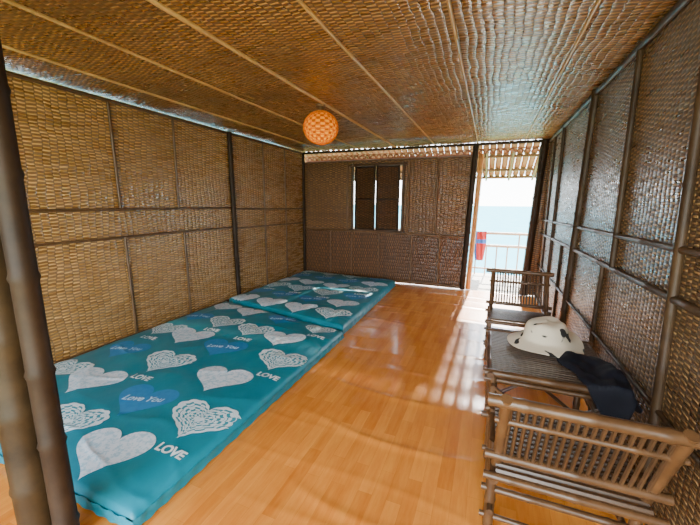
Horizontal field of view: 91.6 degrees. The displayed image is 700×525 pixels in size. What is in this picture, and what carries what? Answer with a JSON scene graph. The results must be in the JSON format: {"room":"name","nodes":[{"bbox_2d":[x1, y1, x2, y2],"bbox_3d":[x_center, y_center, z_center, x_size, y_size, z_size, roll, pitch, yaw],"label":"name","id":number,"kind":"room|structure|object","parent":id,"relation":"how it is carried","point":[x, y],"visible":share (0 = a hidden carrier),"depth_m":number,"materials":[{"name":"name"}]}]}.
{"room":"traditional dwelling","nodes":[
{"label":"traditional dwelling","id":0,"kind":"room"},
{"bbox_2d":[6,70,303,362],"bbox_3d":[-2.319,-0.384,3.491,0.025,2.417,7.360,4,11,22],"label":"wall","id":1,"kind":"structure","parent":0,"point":[63,137],"depth_m":3.62,"materials":[{"name":"brown wicker"}]},
{"bbox_2d":[6,71,302,363],"bbox_3d":[-2.296,-0.378,3.483,0.050,2.408,7.360,4,11,22],"label":"trim","id":2,"kind":"structure","parent":1,"relation":"attached to","point":[108,101],"depth_m":3.63,"materials":[{"name":"brown wood"}]},
{"bbox_2d":[0,272,643,524],"bbox_3d":[0.085,0.898,3.649,6.000,0.117,9.050,4,11,22],"label":"floor","id":3,"kind":"structure","parent":0,"point":[387,427],"depth_m":2.12,"materials":[{"name":"brown wood"}]},
{"bbox_2d":[0,236,51,524],"bbox_3d":[-1.335,0.017,1.265,0.191,2.413,0.144,4,11,22],"label":"bamboo post","id":4,"kind":"object","parent":3,"relation":"on","point":[18,440],"visible":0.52,"depth_m":1.32,"materials":[{"name":"brown wood"}]},
{"bbox_2d":[0,37,79,524],"bbox_3d":[-1.204,0.020,1.253,0.134,2.412,0.096,4,11,22],"label":"bamboo post","id":5,"kind":"object","parent":3,"relation":"on","point":[23,277],"visible":1,"depth_m":1.26,"materials":[{"name":"brown wood"}]},
{"bbox_2d":[0,301,343,524],"bbox_3d":[-1.361,0.848,3.170,2.023,0.114,2.855,4,11,22],"label":"mattress","id":6,"kind":"object","parent":3,"relation":"on","point":[144,413],"visible":0.96,"depth_m":2.42,"materials":[{"name":"teal fabric"}]},
{"bbox_2d":[110,346,140,349],"bbox_3d":[-2.076,0.798,3.172,0.309,0.009,0.058,2,10,8],"label":"print","id":7,"kind":"object","parent":6,"relation":"on","point":[114,347],"depth_m":3.18},
{"bbox_2d":[131,374,153,380],"bbox_3d":[-1.617,0.892,2.646,0.191,0.009,0.062,4,11,22],"label":"print","id":8,"kind":"object","parent":6,"relation":"on","point":[136,377],"depth_m":2.64},
{"bbox_2d":[122,395,163,401],"bbox_3d":[-1.428,0.942,2.361,0.309,0.007,0.058,2,10,8],"label":"print","id":9,"kind":"object","parent":6,"relation":"on","point":[127,398],"depth_m":2.36},
{"bbox_2d":[154,442,187,459],"bbox_3d":[-0.985,1.038,1.875,0.191,0.014,0.062,4,11,22],"label":"print","id":10,"kind":"object","parent":6,"relation":"on","point":[167,450],"depth_m":1.87},
{"bbox_2d":[207,344,238,348],"bbox_3d":[-1.196,0.792,3.214,0.309,0.005,0.058,2,10,8],"label":"print","id":11,"kind":"object","parent":6,"relation":"on","point":[210,346],"depth_m":3.21},
{"bbox_2d":[257,372,280,380],"bbox_3d":[-0.647,0.901,2.698,0.191,0.013,0.062,4,11,22],"label":"print","id":12,"kind":"object","parent":6,"relation":"on","point":[268,376],"depth_m":2.69},
{"bbox_2d":[226,131,240,294],"bbox_3d":[-1.677,-0.628,4.938,0.075,2.411,0.108,4,11,22],"label":"bamboo post","id":13,"kind":"object","parent":3,"relation":"on","point":[229,134],"visible":0.95,"depth_m":4.89,"materials":[{"name":"brown wood"}]},
{"bbox_2d":[302,154,305,270],"bbox_3d":[-0.916,-0.931,6.795,0.057,2.380,0.057,4,11,22],"label":"bamboo post","id":14,"kind":"object","parent":3,"relation":"on","point":[303,155],"visible":0.95,"depth_m":6.76,"materials":[{"name":"brown wood"}]},
{"bbox_2d":[229,270,395,334],"bbox_3d":[-0.526,0.459,5.381,2.080,0.132,2.788,4,11,22],"label":"mattress","id":15,"kind":"object","parent":3,"relation":"on","point":[338,302],"visible":0.98,"depth_m":4.88,"materials":[{"name":"teal fabric"}]},
{"bbox_2d":[398,228,527,276],"bbox_3d":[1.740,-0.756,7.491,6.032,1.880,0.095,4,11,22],"label":"terrace railing","id":16,"kind":"object","parent":3,"relation":"on","point":[518,247],"visible":0.1,"depth_m":6.96,"materials":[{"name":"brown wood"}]},
{"bbox_2d":[474,231,486,260],"bbox_3d":[2.677,-0.343,7.028,0.242,0.602,0.088,4,11,22],"label":"jacket","id":17,"kind":"object","parent":16,"relation":"hanging from","point":[481,237],"visible":0.95,"depth_m":7.01,"materials":[{"name":"red fabric"}]},
{"bbox_2d":[465,153,483,288],"bbox_3d":[2.082,-0.649,5.700,0.156,2.253,0.091,4,11,22],"label":"pole","id":18,"kind":"object","parent":3,"relation":"on","point":[477,194],"depth_m":5.66,"materials":[{"name":"brown wood"}]},
{"bbox_2d":[483,268,554,360],"bbox_3d":[1.626,0.509,3.298,0.630,0.789,0.649,4,11,22],"label":"chair","id":19,"kind":"object","parent":3,"relation":"on","point":[501,315],"visible":0.66,"depth_m":3.42,"materials":[{"name":"brown wood"}]},
{"bbox_2d":[519,141,548,295],"bbox_3d":[2.864,-0.641,5.314,0.213,2.385,0.125,4,11,22],"label":"door frame post","id":20,"kind":"object","parent":3,"relation":"on","point":[544,146],"visible":0.88,"depth_m":5.24,"materials":[{"name":"brown wood"}]},
{"bbox_2d":[481,328,618,457],"bbox_3d":[1.165,0.827,2.104,0.650,0.565,0.720,4,11,22],"label":"table","id":21,"kind":"object","parent":3,"relation":"on","point":[508,364],"visible":0.54,"depth_m":1.91,"materials":[{"name":"brown wood"}]},
{"bbox_2d":[507,316,583,357],"bbox_3d":[1.235,0.444,2.151,0.427,0.188,0.417,-8,13,-40],"label":"bucket hat","id":22,"kind":"object","parent":21,"relation":"on","point":[545,335],"visible":0.98,"depth_m":2.06,"materials":[{"name":"fabric"}]},
{"bbox_2d":[556,351,642,419],"bbox_3d":[1.319,0.622,1.853,0.338,0.177,0.460,4,11,22],"label":"jacket","id":23,"kind":"object","parent":21,"relation":"on","point":[610,390],"visible":0.97,"depth_m":1.67,"materials":[{"name":"fabric"}]},
{"bbox_2d":[479,392,699,524],"bbox_3d":[0.898,0.827,1.444,0.630,0.789,0.649,4,11,22],"label":"chair","id":24,"kind":"object","parent":3,"relation":"on","point":[574,456],"visible":1,"depth_m":1.24,"materials":[{"name":"brown wood"}]},
{"bbox_2d":[0,0,677,151],"bbox_3d":[-0.333,-1.442,2.505,4.430,0.038,7.381,4,11,22],"label":"ceiling","id":25,"kind":"structure","parent":0,"point":[513,52],"depth_m":2.33,"materials":[{"name":"brown wicker"}]},
{"bbox_2d":[1,0,601,150],"bbox_3d":[-0.274,-1.419,2.474,3.418,0.032,7.360,4,11,22],"label":"trim","id":26,"kind":"structure","parent":25,"relation":"attached to","point":[156,3],"depth_m":2.37,"materials":[{"name":"beige wood"}]},
{"bbox_2d":[303,103,337,144],"bbox_3d":[-0.295,-1.392,3.440,0.356,0.380,0.353,4,11,22],"label":"pendant lamp","id":27,"kind":"object","parent":25,"relation":"hanging from","point":[320,126],"visible":1,"depth_m":3.34,"materials":[{"name":"brown wicker"}]},
{"bbox_2d":[305,143,550,295],"bbox_3d":[1.038,-0.815,6.080,4.230,2.430,0.025,4,11,22],"label":"wall","id":28,"kind":"structure","parent":0,"point":[454,173],"depth_m":6.14,"materials":[{"name":"brown wicker"}]},
{"bbox_2d":[354,165,375,229],"bbox_3d":[0.271,-1.176,6.251,0.431,1.150,0.043,6,12,31],"label":"shutter","id":29,"kind":"object","parent":28,"relation":"attached to","point":[365,176],"visible":1,"depth_m":6.25,"materials":[{"name":"brown wood"}]},
{"bbox_2d":[349,161,406,232],"bbox_3d":[0.492,-1.170,6.225,1.080,1.270,0.064,4,11,22],"label":"frame","id":30,"kind":"object","parent":28,"relation":"attached to","point":[403,164],"visible":0.97,"depth_m":6.15,"materials":[{"name":"brown wood"}]},
{"bbox_2d":[375,165,400,230],"bbox_3d":[0.670,-1.145,6.093,0.431,1.150,0.043,3,10,13],"label":"shutter","id":31,"kind":"object","parent":28,"relation":"attached to","point":[387,177],"visible":1,"depth_m":6.09,"materials":[{"name":"brown wood"}]},
{"bbox_2d":[305,155,471,286],"bbox_3d":[0.527,-0.752,6.272,3.151,2.230,0.050,4,11,22],"label":"trim","id":32,"kind":"structure","parent":28,"relation":"attached to","point":[437,284],"depth_m":6.11,"materials":[{"name":"brown wood"}]},
{"bbox_2d":[305,139,539,178],"bbox_3d":[1.435,-1.897,6.452,6.036,0.500,1.240,4,11,22],"label":"eave bamboo tiles","id":33,"kind":"object","parent":28,"relation":"attached to","point":[492,164],"visible":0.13,"depth_m":6.04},
{"bbox_2d":[306,146,539,161],"bbox_3d":[1.083,-1.886,5.996,4.200,0.100,0.060,4,11,22],"label":"beam","id":34,"kind":"structure","parent":33,"relation":"attached to","point":[364,156],"depth_m":5.96,"materials":[{"name":"brown wood"}]},
{"bbox_2d":[302,139,549,154],"bbox_3d":[1.032,-1.966,5.839,4.230,0.048,0.050,4,11,22],"label":"trim","id":35,"kind":"structure","parent":28,"relation":"attached to","point":[539,140],"depth_m":5.69,"materials":[{"name":"brown wood"}]},
{"bbox_2d":[459,145,478,289],"bbox_3d":[1.983,-0.711,5.675,0.165,2.383,0.103,4,11,22],"label":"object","id":36,"kind":"structure","parent":28,"relation":"in","point":[470,202],"depth_m":5.63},
{"bbox_2d":[319,151,538,180],"bbox_3d":[1.446,-1.797,6.547,6.000,0.424,1.102,4,11,22],"label":"beams","id":37,"kind":"structure","parent":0,"point":[513,154],"depth_m":6.10,"materials":[{"name":"brown wood"}]},
{"bbox_2d":[536,0,699,524],"bbox_3d":[1.631,-0.086,1.937,0.025,2.430,7.390,4,11,22],"label":"wall","id":38,"kind":"structure","parent":0,"point":[630,316],"depth_m":1.84,"materials":[{"name":"brown wicker"}]},
{"bbox_2d":[533,0,699,524],"bbox_3d":[1.603,-0.076,1.934,0.080,2.417,7.360,4,11,22],"label":"trim","id":39,"kind":"structure","parent":38,"relation":"attached to","point":[679,249],"depth_m":1.97,"materials":[{"name":"brown wood"}]},
{"label":"outside","id":40,"kind":"structure","parent":0,"visible":0},
{"bbox_2d":[354,205,531,275],"bbox_3d":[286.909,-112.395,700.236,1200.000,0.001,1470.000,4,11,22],"label":"sea","id":41,"kind":"structure","parent":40,"point":[511,219],"depth_m":98.38,"materials":[{"name":"liquid"}]}
]}

